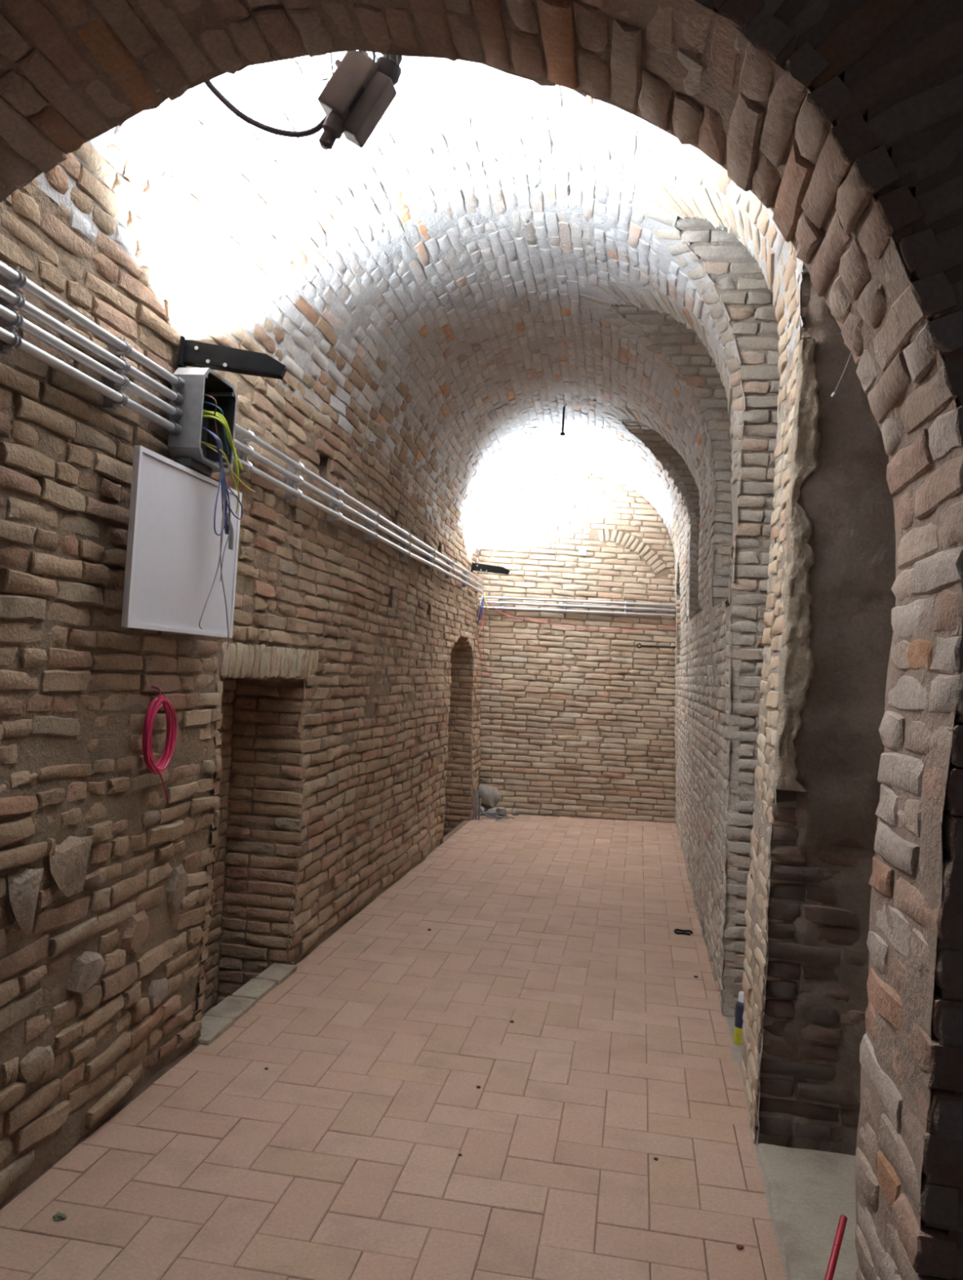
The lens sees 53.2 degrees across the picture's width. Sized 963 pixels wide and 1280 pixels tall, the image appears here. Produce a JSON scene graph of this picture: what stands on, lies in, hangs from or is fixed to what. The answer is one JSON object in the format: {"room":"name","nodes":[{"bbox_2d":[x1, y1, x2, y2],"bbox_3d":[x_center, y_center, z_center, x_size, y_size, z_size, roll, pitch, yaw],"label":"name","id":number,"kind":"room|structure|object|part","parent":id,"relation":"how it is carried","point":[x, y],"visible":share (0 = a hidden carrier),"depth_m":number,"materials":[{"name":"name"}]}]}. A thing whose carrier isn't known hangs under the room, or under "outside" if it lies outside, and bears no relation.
{"room":"underground passage","nodes":[
{"label":"underground passage","id":0,"kind":"room"},
{"bbox_2d":[0,177,482,1205],"bbox_3d":[-0.927,0.497,6.917,0.783,3.235,9.525,3,-2,9],"label":"wall","id":1,"kind":"structure","parent":0,"point":[319,757],"depth_m":3.52,"materials":[{"name":"brick"}]},
{"bbox_2d":[0,261,185,435],"bbox_3d":[-1.177,-0.839,2.684,0.078,0.222,1.340,3,-2,9],"label":"conduit","id":2,"kind":"object","parent":1,"relation":"attached to","point":[114,380],"visible":1,"depth_m":2.75,"materials":[{"name":"metal"}]},
{"bbox_2d":[142,685,177,804],"bbox_3d":[-1.132,0.371,3.341,0.065,0.419,0.202,3,-2,9],"label":"cable coil","id":3,"kind":"object","parent":1,"relation":"hanging from","point":[171,739],"visible":1,"depth_m":3.34,"materials":[{"name":"red plastic"}]},
{"bbox_2d":[168,367,255,649],"bbox_3d":[-0.988,-0.459,3.498,0.174,0.981,0.392,3,-2,9],"label":"junction box","id":4,"kind":"object","parent":1,"relation":"attached to","point":[205,445],"visible":1,"depth_m":3.42,"materials":[{"name":"grey plastic"}]},
{"bbox_2d":[121,445,242,638],"bbox_3d":[-1.030,-0.308,3.383,0.025,0.570,0.780,3,-2,9],"label":"panel","id":5,"kind":"object","parent":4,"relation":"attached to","point":[173,548],"visible":0.8,"depth_m":3.29,"materials":[{"name":"white metal"}]},
{"bbox_3d":[-1.026,-0.616,3.425,0.065,0.032,0.170,3,-2,9],"label":"gland plate","id":6,"kind":"part","parent":4,"relation":"part of","materials":[{"name":"grey plastic"}]},
{"bbox_3d":[-0.972,-0.917,3.586,0.098,0.016,0.016,3,-2,9],"label":"screw post","id":7,"kind":"part","parent":4,"relation":"part of","materials":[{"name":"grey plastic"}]},
{"bbox_2d":[177,335,287,379],"bbox_3d":[-0.890,-1.010,3.452,0.374,0.105,0.078,4,-2,-7],"label":"wall lamp","id":8,"kind":"object","parent":1,"relation":"attached to","point":[191,353],"visible":0.92,"depth_m":3.43,"materials":[{"name":"black metal"}]},
{"bbox_3d":[-1.065,-1.022,3.432,0.015,0.105,0.078,7,-2,-6],"label":"wall plate","id":9,"kind":"part","parent":8,"relation":"part of","materials":[{"name":"black paint"}]},
{"bbox_2d":[195,963,297,1045],"bbox_3d":[-1.109,1.717,4.464,0.148,0.124,1.043,3,-2,9],"label":"threshold","id":10,"kind":"object","parent":1,"relation":"attached to","point":[222,1016],"depth_m":4.39,"materials":[{"name":"stone"}]},
{"bbox_2d":[232,423,484,593],"bbox_3d":[-0.496,-0.691,7.241,0.127,0.286,7.183,3,-2,8],"label":"conduit","id":11,"kind":"object","parent":1,"relation":"attached to","point":[243,450],"visible":1,"depth_m":5.02,"materials":[{"name":"metal"}]},
{"bbox_2d":[476,592,488,622],"bbox_3d":[-0.004,-0.362,10.591,0.152,0.335,0.090,5,-3,-44],"label":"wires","id":12,"kind":"object","parent":11,"relation":"attached to","point":[483,599],"visible":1,"depth_m":10.58,"materials":[{"name":"blue plastic"}]},
{"bbox_2d":[477,610,484,657],"bbox_3d":[-0.009,-0.107,10.667,0.029,0.593,0.189,3,-2,9],"label":"string","id":13,"kind":"object","parent":1,"relation":"hanging from","point":[483,611],"visible":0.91,"depth_m":10.66,"materials":[{"name":"red plastic"}]},
{"bbox_2d":[471,561,510,574],"bbox_3d":[0.100,-0.772,10.338,0.414,0.107,0.078,3,-2,1],"label":"wall lamp","id":14,"kind":"object","parent":1,"relation":"attached to","point":[475,566],"visible":1,"depth_m":10.31,"materials":[{"name":"black metal"}]},
{"bbox_2d":[0,813,786,1279],"bbox_3d":[0.332,1.901,6.257,2.320,0.162,10.200,3,-2,9],"label":"floor","id":15,"kind":"structure","parent":0,"point":[339,1159],"depth_m":3.45,"materials":[{"name":"tile"}]},
{"bbox_2d":[52,1211,66,1222],"bbox_3d":[-1.179,1.610,2.688,0.034,0.016,0.032,2,-2,42],"label":"crumb","id":16,"kind":"object","parent":15,"relation":"on","point":[59,1216],"visible":1,"depth_m":2.68,"materials":[{"name":"grey stone"}]},
{"bbox_2d":[471,788,475,819],"bbox_3d":[-0.081,1.760,10.302,0.020,0.329,0.030,3,-2,9],"label":"strip","id":17,"kind":"object","parent":15,"relation":"on","point":[474,789],"visible":1,"depth_m":10.29,"materials":[{"name":"grey wood"}]},
{"bbox_2d":[475,793,478,819],"bbox_3d":[-0.051,1.787,10.308,0.020,0.279,0.030,3,-2,9],"label":"strip","id":18,"kind":"object","parent":15,"relation":"on","point":[477,797],"visible":1,"depth_m":10.29,"materials":[{"name":"grey wood"}]},
{"bbox_2d":[478,798,481,820],"bbox_3d":[-0.021,1.814,10.314,0.020,0.229,0.030,3,-2,9],"label":"strip","id":19,"kind":"object","parent":15,"relation":"on","point":[480,799],"visible":1,"depth_m":10.30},
{"bbox_2d":[477,804,484,815],"bbox_3d":[-0.028,1.877,10.596,0.122,0.120,0.075,3,-2,9],"label":"stone","id":20,"kind":"object","parent":15,"relation":"on","point":[482,809],"visible":0.33,"depth_m":10.57,"materials":[{"name":"beige stone"}]},
{"bbox_2d":[477,783,500,808],"bbox_3d":[0.080,1.752,10.743,0.275,0.287,0.165,3,-2,9],"label":"stone","id":21,"kind":"object","parent":15,"relation":"on","point":[490,796],"visible":0.93,"depth_m":10.70,"materials":[{"name":"beige stone"}]},
{"bbox_2d":[487,808,495,817],"bbox_3d":[0.104,1.896,10.543,0.102,0.094,0.069,3,-2,9],"label":"stone","id":22,"kind":"object","parent":15,"relation":"on","point":[491,810],"visible":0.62,"depth_m":10.53,"materials":[{"name":"beige stone"}]},
{"bbox_2d":[480,811,514,819],"bbox_3d":[0.157,1.898,10.384,0.396,0.059,0.222,3,-2,9],"label":"cable tangle","id":23,"kind":"object","parent":15,"relation":"on","point":[495,815],"visible":0.95,"depth_m":10.37,"materials":[{"name":"grey metal"}]},
{"bbox_2d":[496,807,506,815],"bbox_3d":[0.222,1.907,10.686,0.126,0.096,0.068,3,-2,9],"label":"stone","id":24,"kind":"object","parent":15,"relation":"on","point":[500,810],"visible":0.79,"depth_m":10.67,"materials":[{"name":"beige stone"}]},
{"bbox_2d":[511,808,519,815],"bbox_3d":[0.383,1.933,10.803,0.092,0.071,0.055,3,-2,9],"label":"stone","id":25,"kind":"object","parent":15,"relation":"on","point":[515,811],"visible":1,"depth_m":10.79,"materials":[{"name":"beige stone"}]},
{"bbox_2d":[674,928,693,935],"bbox_3d":[1.291,1.868,6.151,0.118,0.022,0.104,3,-2,9],"label":"strap","id":26,"kind":"object","parent":15,"relation":"on","point":[675,930],"visible":1,"depth_m":6.14,"materials":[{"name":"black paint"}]},
{"bbox_2d":[733,991,744,1045],"bbox_3d":[1.172,1.698,4.321,0.065,0.226,0.065,3,-2,9],"label":"bottle","id":27,"kind":"object","parent":15,"relation":"on","point":[738,1033],"visible":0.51,"depth_m":4.30,"materials":[{"name":"plastic"}]},
{"bbox_2d":[734,1000,743,1028],"bbox_3d":[1.173,1.680,4.322,0.065,0.110,0.065,3,-2,9],"label":"print","id":28,"kind":"object","parent":27,"relation":"on","point":[739,1021],"depth_m":4.30},
{"bbox_2d":[736,1244,744,1249],"bbox_3d":[0.738,1.730,2.742,0.022,0.011,0.016,3,-2,9],"label":"crumb","id":29,"kind":"object","parent":15,"relation":"on","point":[740,1246],"visible":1,"depth_m":2.74,"materials":[{"name":"brown stone"}]},
{"bbox_2d":[35,51,811,573],"bbox_3d":[0.505,-1.571,6.796,2.556,1.210,9.554,3,-2,9],"label":"ceiling","id":30,"kind":"structure","parent":0,"point":[439,288],"depth_m":4.63,"materials":[{"name":"brick"}]},
{"bbox_2d":[560,406,565,435],"bbox_3d":[0.715,-1.921,8.391,0.041,0.270,0.041,2,-2,32],"label":"hook","id":31,"kind":"object","parent":30,"relation":"hanging from","point":[562,433],"visible":0.98,"depth_m":8.38,"materials":[{"name":"metal"}]},
{"bbox_2d":[0,0,962,1279],"bbox_3d":[-0.010,-0.372,1.886,4.520,4.160,0.467,3,-2,9],"label":"brick arch","id":32,"kind":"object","parent":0,"point":[843,118],"depth_m":1.74,"materials":[{"name":"brick"}]},
{"bbox_2d":[317,50,402,150],"bbox_3d":[-0.294,-1.332,2.322,0.214,0.255,0.176,3,-2,9],"label":"fitting","id":33,"kind":"object","parent":32,"relation":"hanging from","point":[361,89],"visible":0.89,"depth_m":2.34,"materials":[{"name":"metal"}]},
{"bbox_2d":[204,80,328,137],"bbox_3d":[-0.528,-1.301,2.370,0.315,0.106,0.069,4,-2,-9],"label":"cable","id":34,"kind":"object","parent":33,"relation":"attached to","point":[212,88],"visible":0.86,"depth_m":2.37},
{"bbox_2d":[299,57,332,80],"bbox_3d":[-0.410,-1.385,2.338,0.089,0.029,0.034,5,-2,-34],"label":"cable","id":35,"kind":"object","parent":33,"relation":"attached to","point":[300,57],"visible":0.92,"depth_m":2.35,"materials":[{"name":"white plastic"}]},
{"bbox_2d":[330,53,333,74],"bbox_3d":[-0.359,-1.388,2.312,0.013,0.048,0.092,4,-2,-5],"label":"cable","id":36,"kind":"object","parent":33,"relation":"attached to","point":[331,53],"visible":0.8,"depth_m":2.35,"materials":[{"name":"white plastic"}]},
{"bbox_2d":[476,471,676,822],"bbox_3d":[1.125,-0.034,11.013,2.856,4.300,0.093,3,-2,-2],"label":"wall","id":37,"kind":"structure","parent":0,"point":[578,722],"depth_m":10.98,"materials":[{"name":"brick"}]},
{"bbox_2d":[481,594,675,617],"bbox_3d":[1.103,-0.381,10.952,2.214,0.217,0.078,3,-2,-2],"label":"conduit","id":38,"kind":"object","parent":37,"relation":"attached to","point":[503,597],"visible":0.98,"depth_m":10.93,"materials":[{"name":"metal"}]},
{"bbox_2d":[483,609,498,688],"bbox_3d":[0.106,0.081,10.856,0.242,0.943,0.009,3,-2,-2],"label":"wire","id":39,"kind":"object","parent":38,"relation":"hanging from","point":[483,610],"visible":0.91,"depth_m":10.85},
{"bbox_2d":[485,599,675,630],"bbox_3d":[1.123,-0.270,10.905,2.207,0.282,0.059,4,-2,-3],"label":"string","id":40,"kind":"object","parent":37,"relation":"attached to","point":[486,599],"visible":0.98,"depth_m":10.89,"materials":[{"name":"plastic"}]},
{"bbox_2d":[578,548,586,555],"bbox_3d":[1.155,-1.005,11.002,0.090,0.080,0.008,3,-2,-2],"label":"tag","id":41,"kind":"object","parent":37,"relation":"attached to","point":[582,552],"visible":1,"depth_m":11.00,"materials":[{"name":"white paper"}]},
{"bbox_2d":[610,213,895,1279],"bbox_3d":[1.588,0.078,6.506,1.766,4.247,9.531,3,-2,4],"label":"wall","id":42,"kind":"structure","parent":0,"point":[785,599],"depth_m":3.37,"materials":[{"name":"brick"}]},
{"bbox_2d":[636,643,676,648],"bbox_3d":[2.009,0.079,10.850,0.519,0.060,0.026,3,-2,-2],"label":"bar","id":43,"kind":"object","parent":42,"relation":"attached to","point":[637,644],"visible":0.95,"depth_m":10.84,"materials":[{"name":"grey metal"}]},
{"bbox_3d":[2.034,0.074,10.850,0.470,0.034,0.026,4,-2,-2],"label":"rod","id":44,"kind":"part","parent":43,"relation":"part of","materials":[{"name":"metal"}]},
{"bbox_2d":[831,352,851,397],"bbox_3d":[1.194,-0.885,3.187,0.064,0.164,0.010,3,-2,9],"label":"wire","id":45,"kind":"object","parent":42,"relation":"hanging from","point":[833,393],"visible":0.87,"depth_m":3.19,"materials":[{"name":"grey metal"}]},
{"bbox_2d":[757,1142,858,1279],"bbox_3d":[1.423,1.763,2.492,1.208,0.050,1.520,3,-2,9],"label":"floor","id":46,"kind":"structure","parent":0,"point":[810,1190],"depth_m":2.96,"materials":[{"name":"concrete"}]},
{"bbox_2d":[824,1214,847,1279],"bbox_3d":[0.816,1.546,2.280,0.018,0.193,0.388,2,-2,32],"label":"tube","id":47,"kind":"object","parent":46,"relation":"on","point":[832,1265],"visible":1,"depth_m":2.37,"materials":[{"name":"red plastic"}]}
]}

